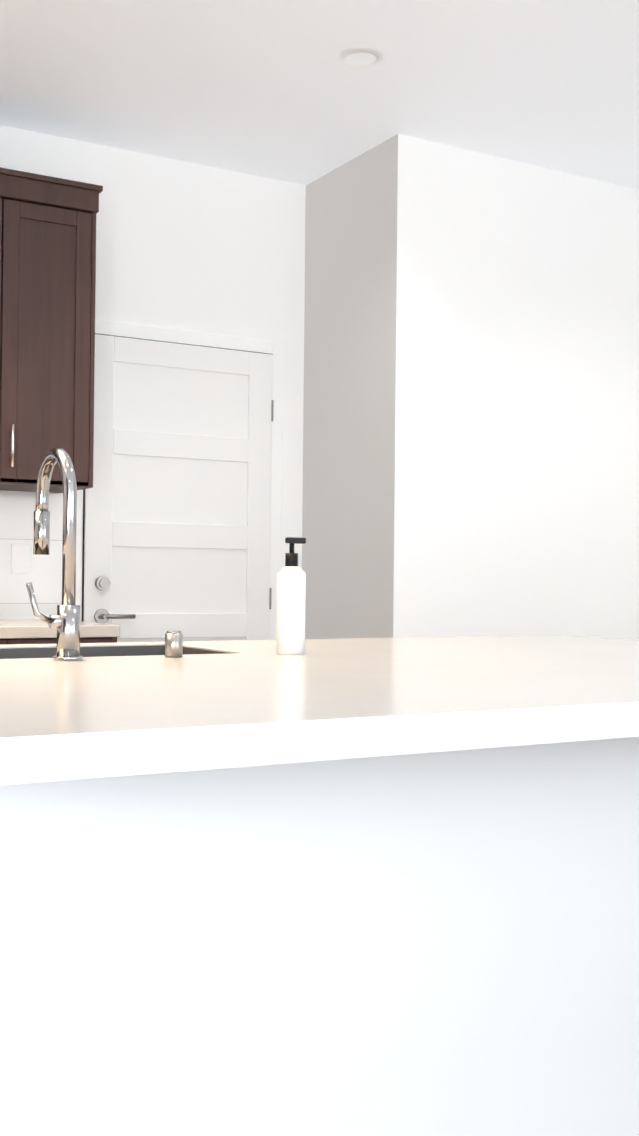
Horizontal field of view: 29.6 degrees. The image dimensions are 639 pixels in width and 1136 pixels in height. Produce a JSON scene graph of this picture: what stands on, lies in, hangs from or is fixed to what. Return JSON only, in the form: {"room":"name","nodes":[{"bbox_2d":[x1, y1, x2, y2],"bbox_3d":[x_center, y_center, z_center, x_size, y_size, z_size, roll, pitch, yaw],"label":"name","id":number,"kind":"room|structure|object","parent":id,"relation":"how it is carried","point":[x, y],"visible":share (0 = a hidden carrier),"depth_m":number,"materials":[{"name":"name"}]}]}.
{"room":"kitchen","nodes":[
{"label":"kitchen","id":0,"kind":"room"},
{"bbox_2d":[0,125,305,568],"bbox_3d":[-1.094,-0.283,4.748,6.150,2.800,0.150,1,-1,-30],"label":"wall","id":1,"kind":"structure","parent":0,"point":[183,245],"depth_m":5.01,"materials":[{"name":"white paint"}]},
{"bbox_2d":[0,490,62,618],"bbox_3d":[-2.293,-0.068,3.961,2.988,0.530,0.008,1,-1,-30],"label":"backsplash","id":2,"kind":"structure","parent":1,"relation":"attached to","point":[44,575],"depth_m":4.64,"materials":[{"name":"tile"}]},
{"bbox_2d":[11,544,28,573],"bbox_3d":[-1.144,-0.035,4.618,0.070,0.116,0.006,1,-1,-30],"label":"outlet","id":3,"kind":"object","parent":2,"relation":"attached to","point":[19,558],"visible":1,"depth_m":4.61,"materials":[{"name":"white plastic"}]},
{"bbox_2d":[0,167,102,492],"bbox_3d":[-1.231,-0.847,4.377,0.744,1.100,0.352,1,-1,-30],"label":"upper cabinet","id":4,"kind":"object","parent":1,"relation":"attached to","point":[47,282],"depth_m":4.33,"materials":[{"name":"brown wood"}]},
{"bbox_2d":[82,333,273,641],"bbox_3d":[-0.556,0.102,4.917,0.828,2.044,0.091,1,-1,-30],"label":"entry door","id":5,"kind":"structure","parent":1,"relation":"in","point":[177,517],"depth_m":4.94,"materials":[{"name":"white paint"}]},
{"bbox_2d":[76,319,283,639],"bbox_3d":[-0.576,0.074,4.951,0.944,2.102,0.016,1,-1,-30],"label":"door frame","id":6,"kind":"structure","parent":1,"relation":"attached to","point":[274,348],"depth_m":5.14,"materials":[{"name":"white paint"}]},
{"bbox_2d":[0,0,638,189],"bbox_3d":[1.351,-1.731,1.421,10.100,0.080,8.470,1,-1,-30],"label":"ceiling","id":7,"kind":"structure","parent":0,"point":[274,89],"depth_m":4.15,"materials":[{"name":"white paint"}]},
{"bbox_2d":[336,47,385,67],"bbox_3d":[0.137,-1.685,3.970,0.164,0.026,0.164,1,-1,-30],"label":"recessed light","id":8,"kind":"object","parent":7,"relation":"in","point":[342,55],"visible":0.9,"depth_m":3.95,"materials":[{"name":"white paint"}]},
{"bbox_2d":[302,134,638,639],"bbox_3d":[0.880,-0.256,5.390,1.790,2.800,0.719,1,-1,-30],"label":"wall","id":9,"kind":"structure","parent":0,"point":[471,406],"depth_m":4.92,"materials":[{"name":"white paint"}]},
{"bbox_3d":[1.321,1.139,1.392,10.100,0.060,8.470,1,-1,-30],"label":"floor","id":10,"kind":"structure","parent":0,"visible":0},
{"bbox_2d":[0,635,31,644],"bbox_3d":[-1.321,0.669,4.135,0.428,0.880,0.654,1,-1,-30],"label":"base cabinet","id":11,"kind":"object","parent":10,"relation":"on","point":[4,639],"depth_m":3.95,"materials":[{"name":"brown wood"}]},
{"bbox_2d":[32,631,119,643],"bbox_3d":[-1.023,0.674,4.308,0.378,0.880,0.654,1,-1,-30],"label":"base cabinet","id":12,"kind":"object","parent":10,"relation":"on","point":[101,636],"depth_m":4.08,"materials":[{"name":"brown wood"}]},
{"bbox_2d":[0,619,119,634],"bbox_3d":[-1.172,0.211,4.218,0.755,0.040,0.663,1,-1,-30],"label":"countertop","id":13,"kind":"structure","parent":12,"relation":"on","point":[7,626],"depth_m":4.06,"materials":[{"name":"white stone"}]},
{"bbox_2d":[0,739,638,1135],"bbox_3d":[-0.068,0.661,2.298,1.736,0.884,1.284,1,-1,-30],"label":"kitchen island","id":14,"kind":"object","parent":10,"relation":"on","point":[354,887],"depth_m":1.62,"materials":[{"name":"grey paint"}]},
{"bbox_2d":[0,643,638,790],"bbox_3d":[0.280,0.198,2.102,2.115,0.046,1.084,1,-1,-30],"label":"island countertop","id":15,"kind":"structure","parent":14,"relation":"on","point":[94,718],"depth_m":1.50,"materials":[{"name":"white stone"}]},
{"bbox_2d":[26,448,82,659],"bbox_3d":[-0.523,-0.031,2.280,0.107,0.398,0.212,1,-1,-30],"label":"faucet","id":16,"kind":"object","parent":15,"relation":"on","point":[65,621],"visible":1,"depth_m":2.22,"materials":[{"name":"silver metal"}]},
{"bbox_2d":[165,631,182,656],"bbox_3d":[-0.281,0.146,2.328,0.034,0.050,0.034,1,-1,-30],"label":"switch","id":17,"kind":"object","parent":15,"relation":"on","point":[173,643],"visible":1,"depth_m":2.31,"materials":[{"name":"silver metal"}]},
{"bbox_2d":[276,537,305,654],"bbox_3d":[-0.057,0.056,2.464,0.059,0.237,0.058,1,-1,-30],"label":"soap bottle","id":18,"kind":"object","parent":15,"relation":"on","point":[291,585],"visible":1,"depth_m":2.44,"materials":[{"name":"white plastic"}]},
{"bbox_2d":[0,635,638,650],"bbox_3d":[-0.110,0.200,2.774,2.115,0.046,0.470,1,-1,-30],"label":"island countertop","id":19,"kind":"structure","parent":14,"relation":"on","point":[508,640],"depth_m":2.95,"materials":[{"name":"white stone"}]},
{"bbox_2d":[0,643,215,654],"bbox_3d":[-0.572,0.289,2.447,0.748,0.231,0.378,1,-1,-30],"label":"sink","id":20,"kind":"object","parent":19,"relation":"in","point":[85,648],"depth_m":2.71,"materials":[{"name":"grey metal"}]}
]}

